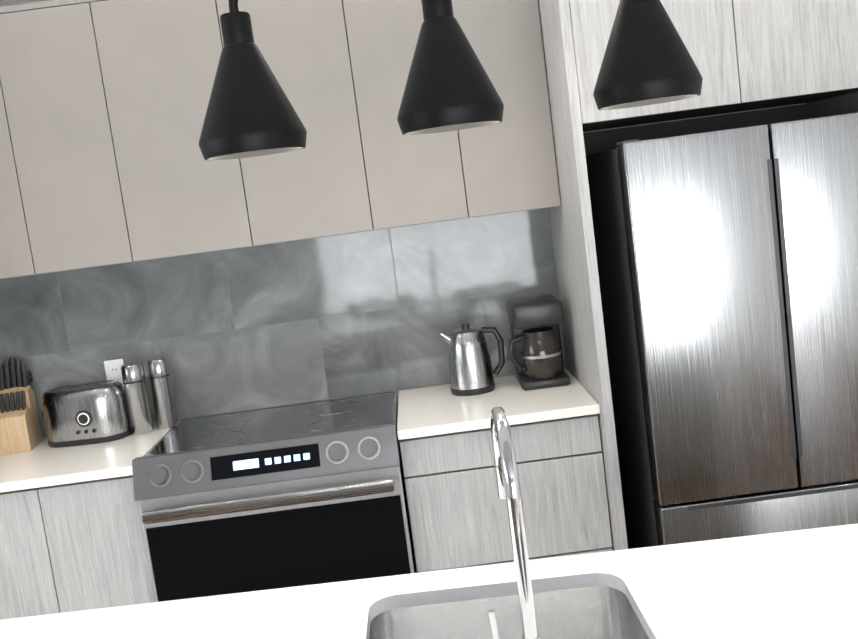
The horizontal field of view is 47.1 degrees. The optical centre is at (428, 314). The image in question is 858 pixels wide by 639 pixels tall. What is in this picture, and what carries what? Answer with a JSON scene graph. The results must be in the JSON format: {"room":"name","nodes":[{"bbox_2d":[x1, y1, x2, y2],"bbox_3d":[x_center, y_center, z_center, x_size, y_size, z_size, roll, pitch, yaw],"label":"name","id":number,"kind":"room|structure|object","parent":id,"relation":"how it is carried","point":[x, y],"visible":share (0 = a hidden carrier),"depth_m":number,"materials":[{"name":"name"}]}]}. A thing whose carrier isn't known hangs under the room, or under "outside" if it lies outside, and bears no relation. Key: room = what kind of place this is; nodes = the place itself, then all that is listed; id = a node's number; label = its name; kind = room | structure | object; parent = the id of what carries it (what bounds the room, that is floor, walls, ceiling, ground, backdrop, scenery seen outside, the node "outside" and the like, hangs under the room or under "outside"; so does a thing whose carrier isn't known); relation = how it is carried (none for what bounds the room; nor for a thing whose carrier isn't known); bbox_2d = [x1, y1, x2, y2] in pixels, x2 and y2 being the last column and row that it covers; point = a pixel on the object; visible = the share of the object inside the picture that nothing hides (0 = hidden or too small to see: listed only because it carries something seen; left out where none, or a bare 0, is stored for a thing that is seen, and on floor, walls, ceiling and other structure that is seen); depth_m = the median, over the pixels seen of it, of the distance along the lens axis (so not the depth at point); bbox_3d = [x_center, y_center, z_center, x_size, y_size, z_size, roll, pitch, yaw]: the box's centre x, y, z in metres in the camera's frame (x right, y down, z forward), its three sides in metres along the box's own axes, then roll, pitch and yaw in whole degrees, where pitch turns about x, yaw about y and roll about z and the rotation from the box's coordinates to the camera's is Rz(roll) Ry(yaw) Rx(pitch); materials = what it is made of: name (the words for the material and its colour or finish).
{"room":"kitchen","nodes":[
{"label":"kitchen","id":0,"kind":"room"},
{"bbox_2d":[199,0,306,159],"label":"pendant light","id":1,"kind":"object","parent":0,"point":[249,113],"depth_m":1.65,"materials":[{"name":"black metal"}]},
{"bbox_2d":[43,103,806,437],"bbox_3d":[-1.217,-0.028,3.762,7.850,2.850,0.210,-7,7,0],"label":"wall","id":2,"kind":"structure","parent":0,"point":[513,375],"depth_m":3.71,"materials":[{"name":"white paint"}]},
{"bbox_2d":[0,76,35,283],"bbox_3d":[-1.552,-0.583,3.422,0.325,0.904,0.327,-7,7,0],"label":"upper cabinet","id":3,"kind":"object","parent":2,"relation":"attached to","point":[17,258],"depth_m":3.29,"materials":[{"name":"laminate"}]},
{"bbox_2d":[0,0,135,275],"bbox_3d":[-1.226,-0.626,3.424,0.332,0.904,0.327,-7,7,0],"label":"upper cabinet","id":4,"kind":"object","parent":2,"relation":"attached to","point":[52,65],"depth_m":3.26,"materials":[{"name":"laminate"}]},
{"bbox_2d":[92,0,255,263],"bbox_3d":[-0.859,-0.674,3.426,0.408,0.904,0.327,-7,7,0],"label":"upper cabinet","id":5,"kind":"object","parent":2,"relation":"attached to","point":[162,57],"depth_m":3.27,"materials":[{"name":"laminate"}]},
{"bbox_2d":[220,0,375,247],"bbox_3d":[-0.453,-0.728,3.429,0.411,0.904,0.327,-7,7,0],"label":"upper cabinet","id":6,"kind":"object","parent":2,"relation":"attached to","point":[322,190],"depth_m":3.28,"materials":[{"name":"laminate"}]},
{"bbox_2d":[348,0,471,231],"bbox_3d":[-0.089,-0.776,3.431,0.325,0.904,0.327,-7,7,0],"label":"upper cabinet","id":7,"kind":"object","parent":2,"relation":"attached to","point":[421,180],"depth_m":3.29,"materials":[{"name":"laminate"}]},
{"bbox_2d":[452,0,567,219],"bbox_3d":[0.230,-0.817,3.432,0.317,0.904,0.327,-7,7,0],"label":"upper cabinet","id":8,"kind":"object","parent":2,"relation":"attached to","point":[515,168],"depth_m":3.29,"materials":[{"name":"laminate"}]},
{"bbox_2d":[544,0,747,139],"bbox_3d":[0.644,-0.971,3.235,0.479,0.660,0.698,-7,7,0],"label":"upper cabinet","id":9,"kind":"object","parent":2,"relation":"attached to","point":[579,31],"depth_m":2.92,"materials":[{"name":"laminate"}]},
{"bbox_2d":[688,0,857,123],"bbox_3d":[1.119,-1.033,3.238,0.479,0.660,0.698,-7,7,0],"label":"upper cabinet","id":10,"kind":"object","parent":2,"relation":"attached to","point":[796,51],"depth_m":2.92,"materials":[{"name":"laminate"}]},
{"bbox_2d":[397,0,503,134],"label":"pendant light","id":11,"kind":"object","parent":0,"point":[449,86],"depth_m":1.65,"materials":[{"name":"black metal"}]},
{"bbox_2d":[593,0,702,109],"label":"pendant light","id":12,"kind":"object","parent":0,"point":[646,61],"depth_m":1.65,"materials":[{"name":"black metal"}]},
{"bbox_3d":[-0.853,1.816,0.022,8.050,0.060,8.100,-7,7,0],"label":"floor","id":13,"kind":"structure","parent":0,"visible":0},
{"bbox_2d":[0,488,63,619],"bbox_3d":[-1.351,0.961,3.467,0.321,0.890,0.607,-7,7,0],"label":"base cabinet","id":14,"kind":"object","parent":13,"relation":"on","point":[27,574],"depth_m":3.14,"materials":[{"name":"laminate"}]},
{"bbox_2d":[40,428,172,611],"bbox_3d":[-1.034,0.920,3.469,0.320,0.890,0.607,-7,7,0],"label":"base cabinet","id":15,"kind":"object","parent":13,"relation":"on","point":[96,534],"depth_m":3.14,"materials":[{"name":"laminate"}]},
{"bbox_2d":[0,420,178,491],"bbox_3d":[-1.252,0.490,3.396,0.641,0.030,0.637,-7,7,0],"label":"countertop","id":16,"kind":"structure","parent":15,"relation":"on","point":[45,466],"depth_m":3.24,"materials":[{"name":"white stone"}]},
{"bbox_2d":[0,358,42,455],"bbox_3d":[-1.504,0.323,3.566,0.110,0.320,0.209,-8,7,-8],"label":"knife block","id":17,"kind":"object","parent":16,"relation":"on","point":[20,430],"visible":1,"depth_m":3.52,"materials":[{"name":"brown wood"}]},
{"bbox_2d":[41,380,131,447],"bbox_3d":[-1.241,0.352,3.543,0.310,0.200,0.190,-7,7,0],"label":"toaster","id":18,"kind":"object","parent":16,"relation":"on","point":[84,413],"visible":0.98,"depth_m":3.47,"materials":[{"name":"silver metal"}]},
{"bbox_2d":[121,362,152,434],"bbox_3d":[-1.052,0.301,3.544,0.078,0.252,0.078,-7,7,0],"label":"canister","id":19,"kind":"object","parent":16,"relation":"on","point":[135,389],"visible":1,"depth_m":3.52,"materials":[{"name":"metal"}]},
{"bbox_2d":[147,357,178,428],"bbox_3d":[-0.974,0.284,3.594,0.078,0.252,0.078,-7,7,0],"label":"canister","id":20,"kind":"object","parent":16,"relation":"on","point":[159,373],"visible":1,"depth_m":3.56,"materials":[{"name":"metal"}]},
{"bbox_2d":[132,392,416,601],"bbox_3d":[-0.463,0.828,3.410,0.827,0.940,0.724,-7,7,0],"label":"stove","id":21,"kind":"object","parent":13,"relation":"on","point":[282,497],"visible":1,"depth_m":3.09,"materials":[{"name":"metal"}]},
{"bbox_2d":[0,523,857,638],"bbox_3d":[0.164,0.990,1.566,2.246,0.920,0.806,-7,7,3],"label":"kitchen island","id":22,"kind":"object","parent":13,"relation":"on","point":[799,584],"visible":0.98,"depth_m":1.81,"materials":[{"name":"stone"}]},
{"bbox_2d":[488,407,542,638],"bbox_3d":[0.114,0.337,1.490,0.083,0.395,0.239,-7,7,0],"label":"faucet","id":23,"kind":"object","parent":22,"relation":"on","point":[507,479],"visible":1,"depth_m":1.39,"materials":[{"name":"silver metal"}]},
{"bbox_2d":[399,404,619,572],"bbox_3d":[0.271,0.748,3.476,0.642,0.890,0.607,-7,7,0],"label":"base cabinet","id":24,"kind":"object","parent":13,"relation":"on","point":[458,518],"depth_m":3.15,"materials":[{"name":"laminate"}]},
{"bbox_2d":[396,368,599,439],"bbox_3d":[0.212,0.297,3.404,0.642,0.030,0.637,-7,7,0],"label":"countertop","id":25,"kind":"structure","parent":24,"relation":"on","point":[434,410],"depth_m":3.24,"materials":[{"name":"white stone"}]},
{"bbox_2d":[439,323,504,395],"bbox_3d":[0.159,0.150,3.516,0.228,0.245,0.160,-7,7,0],"label":"kettle","id":26,"kind":"object","parent":25,"relation":"on","point":[470,369],"visible":1,"depth_m":3.46,"materials":[{"name":"silver metal"}]},
{"bbox_2d":[507,295,570,390],"bbox_3d":[0.373,0.097,3.496,0.208,0.300,0.217,-7,7,0],"label":"coffee maker","id":27,"kind":"object","parent":25,"relation":"on","point":[535,349],"visible":1,"depth_m":3.41,"materials":[{"name":"black plastic"}]},
{"bbox_2d":[586,112,857,548],"bbox_3d":[1.081,0.243,3.313,0.852,1.718,0.766,-7,7,0],"label":"fridge","id":28,"kind":"object","parent":13,"relation":"on","point":[727,262],"visible":0.88,"depth_m":2.91,"materials":[{"name":"silver metal"}]}
]}

